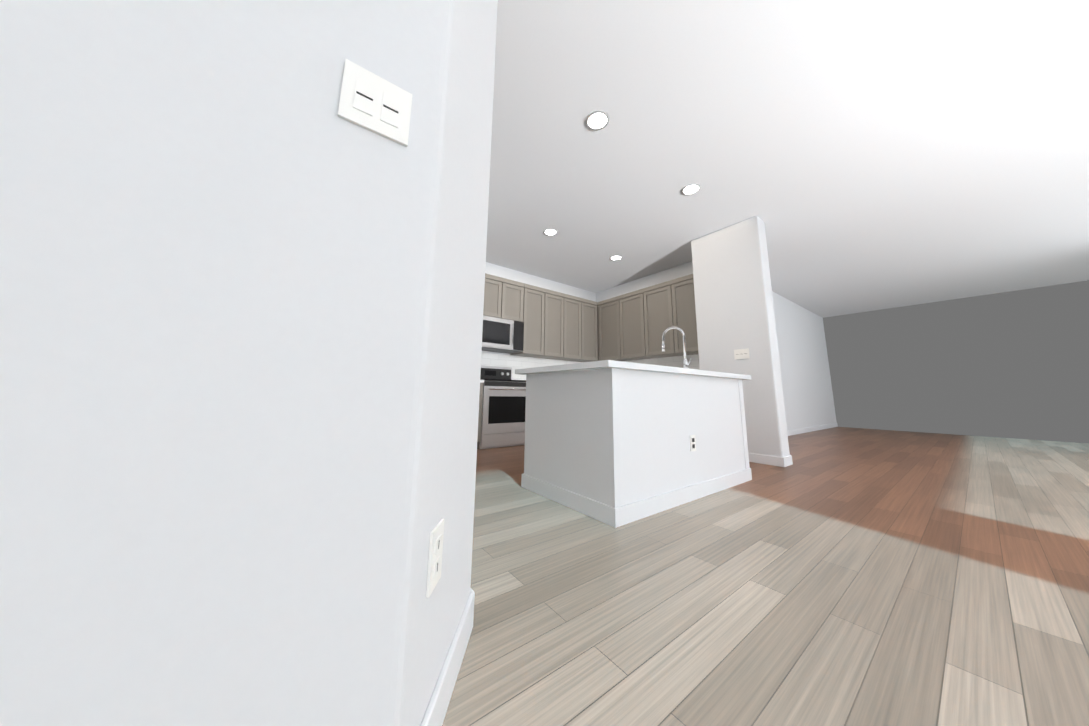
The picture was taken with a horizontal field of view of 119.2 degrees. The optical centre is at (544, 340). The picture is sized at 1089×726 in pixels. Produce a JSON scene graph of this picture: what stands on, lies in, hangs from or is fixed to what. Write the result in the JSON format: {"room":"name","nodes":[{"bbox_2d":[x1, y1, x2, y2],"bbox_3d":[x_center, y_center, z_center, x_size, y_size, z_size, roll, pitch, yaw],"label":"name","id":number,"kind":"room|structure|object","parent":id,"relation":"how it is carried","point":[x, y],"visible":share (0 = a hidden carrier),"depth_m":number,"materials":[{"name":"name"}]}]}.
{"room":"open-plan living area","nodes":[
{"label":"open-plan living area","id":0,"kind":"room"},
{"bbox_2d":[0,0,497,725],"bbox_3d":[-2.622,-0.887,-0.624,6.140,2.940,0.659,8,-12,-36],"label":"wall","id":1,"kind":"structure","parent":0,"point":[242,274],"depth_m":0.46,"materials":[{"name":"paint"}]},
{"bbox_2d":[338,59,411,146],"bbox_3d":[-0.327,-0.463,0.626,0.120,0.120,0.008,8,-12,-36],"label":"light switch","id":2,"kind":"object","parent":1,"relation":"attached to","point":[371,101],"visible":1,"depth_m":0.62,"materials":[{"name":"plastic"}]},
{"bbox_2d":[426,519,443,597],"bbox_3d":[-0.232,0.461,0.686,0.008,0.120,0.075,1,-10,0],"label":"outlet","id":3,"kind":"object","parent":1,"relation":"attached to","point":[435,555],"visible":1,"depth_m":0.67,"materials":[{"name":"plastic"}]},
{"bbox_2d":[421,588,474,725],"bbox_3d":[-2.631,0.513,-0.861,6.154,0.100,0.673,8,-12,-36],"label":"baseboard","id":4,"kind":"structure","parent":1,"relation":"attached to","point":[436,711],"depth_m":0.78,"materials":[{"name":"paint"}]},
{"bbox_2d":[482,262,595,361],"bbox_3d":[-0.896,0.150,5.400,5.330,2.940,0.200,8,-12,-36],"label":"wall","id":5,"kind":"structure","parent":0,"point":[508,273],"depth_m":6.01,"materials":[{"name":"paint"}]},
{"bbox_2d":[482,315,523,352],"bbox_3d":[-0.780,-0.088,5.107,0.826,0.484,0.456,8,-12,-36],"label":"microwave","id":6,"kind":"object","parent":5,"relation":"attached to","point":[502,335],"visible":0.85,"depth_m":4.99,"materials":[{"name":"silver metal"}]},
{"bbox_2d":[511,285,550,356],"bbox_3d":[-0.262,-0.338,5.583,0.499,1.161,0.388,8,-12,-36],"label":"upper cabinet","id":7,"kind":"object","parent":5,"relation":"attached to","point":[538,298],"depth_m":5.44,"materials":[{"name":"beige wood"}]},
{"bbox_2d":[481,352,581,379],"bbox_3d":[-0.407,0.508,5.593,3.800,0.469,0.012,8,-12,-36],"label":"tile backsplash","id":8,"kind":"structure","parent":5,"relation":"attached to","point":[512,361],"depth_m":5.54,"materials":[{"name":"white tile"}]},
{"bbox_2d":[547,290,566,358],"bbox_3d":[0.061,-0.293,5.820,0.563,1.161,0.388,8,-12,-36],"label":"upper cabinet","id":9,"kind":"object","parent":5,"relation":"attached to","point":[559,326],"depth_m":5.72,"materials":[{"name":"beige wood"}]},
{"bbox_2d":[555,294,586,360],"bbox_3d":[0.409,-0.246,6.077,0.563,1.161,0.388,8,-12,-36],"label":"upper cabinet","id":10,"kind":"object","parent":5,"relation":"attached to","point":[576,331],"depth_m":5.98,"materials":[{"name":"beige wood"}]},
{"bbox_2d":[583,299,597,360],"bbox_3d":[0.732,-0.201,6.314,0.499,1.161,0.388,8,-12,-36],"label":"upper cabinet","id":11,"kind":"object","parent":5,"relation":"attached to","point":[589,307],"depth_m":6.21,"materials":[{"name":"beige wood"}]},
{"bbox_2d":[596,261,694,358],"bbox_3d":[1.663,0.322,6.219,0.230,2.940,3.530,8,-12,-36],"label":"wall","id":12,"kind":"structure","parent":0,"point":[678,271],"depth_m":5.93,"materials":[{"name":"paint"}]},
{"bbox_2d":[597,298,628,360],"bbox_3d":[1.391,-0.215,6.178,0.366,1.161,0.594,8,-12,-36],"label":"upper cabinet","id":13,"kind":"object","parent":12,"relation":"attached to","point":[606,309],"depth_m":6.13,"materials":[{"name":"beige wood"}]},
{"bbox_2d":[617,290,640,360],"bbox_3d":[1.690,-0.277,5.784,0.366,1.161,0.658,8,-12,-36],"label":"upper cabinet","id":14,"kind":"object","parent":12,"relation":"attached to","point":[634,325],"depth_m":5.73,"materials":[{"name":"beige wood"}]},
{"bbox_2d":[637,282,676,357],"bbox_3d":[2.008,-0.344,5.364,0.366,1.161,0.658,8,-12,-36],"label":"upper cabinet","id":15,"kind":"object","parent":12,"relation":"attached to","point":[654,316],"depth_m":5.33,"materials":[{"name":"beige wood"}]},
{"bbox_2d":[624,354,699,369],"bbox_3d":[1.873,0.557,5.702,0.012,0.469,2.520,8,-12,-36],"label":"tile backsplash","id":16,"kind":"structure","parent":12,"relation":"attached to","point":[675,361],"depth_m":5.34,"materials":[{"name":"white tile"}]},
{"bbox_2d":[665,274,697,353],"bbox_3d":[2.307,-0.406,4.970,0.366,1.161,0.595,8,-12,-36],"label":"upper cabinet","id":17,"kind":"object","parent":12,"relation":"attached to","point":[679,292],"depth_m":4.93,"materials":[{"name":"beige wood"}]},
{"bbox_2d":[691,216,789,456],"bbox_3d":[2.700,0.011,4.284,0.920,2.940,0.850,8,-12,-36],"label":"wall","id":18,"kind":"structure","parent":0,"point":[734,307],"depth_m":3.93,"materials":[{"name":"paint"}]},
{"bbox_2d":[734,348,749,358],"bbox_3d":[2.393,0.162,3.882,0.008,0.120,0.165,8,-12,-36],"label":"light switch","id":19,"kind":"object","parent":18,"relation":"attached to","point":[741,353],"visible":1,"depth_m":3.88,"materials":[{"name":"white plastic"}]},
{"bbox_2d":[748,453,781,466],"bbox_3d":[2.304,1.361,3.780,0.018,0.100,0.832,8,-12,-36],"label":"baseboard","id":20,"kind":"structure","parent":18,"relation":"attached to","point":[756,458],"depth_m":3.56,"materials":[{"name":"paint"}]},
{"bbox_2d":[781,455,792,466],"bbox_3d":[2.721,1.400,3.981,0.930,0.100,0.720,8,-12,-36],"label":"baseboard","id":21,"kind":"structure","parent":18,"relation":"attached to","point":[786,461],"depth_m":3.47,"materials":[{"name":"paint"}]},
{"bbox_2d":[442,427,1088,725],"bbox_3d":[2.089,1.109,1.820,17.000,0.060,14.000,8,-12,-36],"label":"floor","id":22,"kind":"structure","parent":0,"point":[841,576],"depth_m":1.20,"materials":[{"name":"brown wood"}]},
{"bbox_2d":[477,380,483,449],"bbox_3d":[-1.380,0.987,4.327,0.846,0.920,0.702,8,-12,-36],"label":"base cabinet","id":23,"kind":"object","parent":22,"relation":"on","point":[480,415],"visible":0.04,"depth_m":4.29,"materials":[{"name":"beige wood"}]},
{"bbox_2d":[480,365,525,448],"bbox_3d":[-0.696,0.949,4.817,0.810,1.175,0.741,8,-12,-36],"label":"range","id":24,"kind":"object","parent":22,"relation":"on","point":[503,409],"visible":0.75,"depth_m":4.53,"materials":[{"name":"silver metal"}]},
{"bbox_2d":[521,368,751,527],"bbox_3d":[0.847,0.770,2.797,1.838,0.900,0.978,8,-12,-36],"label":"kitchen island","id":25,"kind":"object","parent":22,"relation":"on","point":[607,442],"depth_m":2.21,"materials":[{"name":"white paint"}]},
{"bbox_2d":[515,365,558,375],"bbox_3d":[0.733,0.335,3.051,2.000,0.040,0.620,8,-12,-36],"label":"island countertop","id":26,"kind":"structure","parent":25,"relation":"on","point":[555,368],"depth_m":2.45,"materials":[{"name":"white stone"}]},
{"bbox_2d":[559,360,750,379],"bbox_3d":[1.047,0.269,2.636,2.000,0.040,0.430,8,-12,-36],"label":"island countertop","id":27,"kind":"structure","parent":25,"relation":"on","point":[604,363],"depth_m":2.17,"materials":[{"name":"white stone"}]},
{"bbox_2d":[662,326,690,367],"bbox_3d":[1.219,0.085,2.947,0.149,0.429,0.226,8,-12,-36],"label":"faucet","id":28,"kind":"object","parent":27,"relation":"on","point":[685,362],"visible":0.85,"depth_m":2.89,"materials":[{"name":"silver metal"}]},
{"bbox_2d":[690,435,695,451],"bbox_3d":[1.111,0.766,2.391,0.070,0.116,0.008,8,-12,-36],"label":"outlet","id":29,"kind":"object","parent":25,"relation":"attached to","point":[692,443],"visible":1,"depth_m":2.38,"materials":[{"name":"plastic"}]},
{"bbox_2d":[486,0,1088,317],"bbox_3d":[1.081,-1.650,3.704,17.000,0.100,10.500,8,-12,-36],"label":"ceiling","id":30,"kind":"structure","parent":0,"point":[857,156],"depth_m":2.80,"materials":[{"name":"paint"}]},
{"bbox_2d":[544,228,556,235],"bbox_3d":[0.083,-1.493,4.400,0.190,0.006,0.190,8,-12,-36],"label":"recessed light","id":31,"kind":"object","parent":30,"relation":"in","point":[550,232],"visible":1,"depth_m":4.41,"materials":[{"name":"paint"}]},
{"bbox_2d":[586,110,608,130],"bbox_3d":[0.431,-1.790,2.603,0.190,0.006,0.190,8,-12,-36],"label":"recessed light","id":32,"kind":"object","parent":30,"relation":"in","point":[597,120],"visible":1,"depth_m":2.60,"materials":[{"name":"paint"}]},
{"bbox_2d":[610,255,621,259],"bbox_3d":[1.161,-1.345,5.193,0.190,0.006,0.190,8,-12,-36],"label":"recessed light","id":33,"kind":"object","parent":30,"relation":"in","point":[616,257],"visible":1,"depth_m":5.18,"materials":[{"name":"paint"}]},
{"bbox_2d":[681,183,700,194],"bbox_3d":[1.581,-1.632,3.450,0.190,0.006,0.190,8,-12,-36],"label":"recessed light","id":34,"kind":"object","parent":30,"relation":"in","point":[691,189],"visible":1,"depth_m":3.45,"materials":[{"name":"paint"}]},
{"bbox_2d":[772,291,836,430],"bbox_3d":[5.616,0.537,7.178,5.165,2.940,0.120,8,-12,-36],"label":"wall","id":35,"kind":"structure","parent":0,"point":[806,377],"depth_m":7.33,"materials":[{"name":"paint"}]},
{"bbox_2d":[787,423,837,435],"bbox_3d":[5.530,1.933,6.921,5.299,0.100,0.194,8,-12,-36],"label":"baseboard","id":36,"kind":"structure","parent":35,"relation":"attached to","point":[805,430],"depth_m":7.05,"materials":[{"name":"paint"}]}
]}

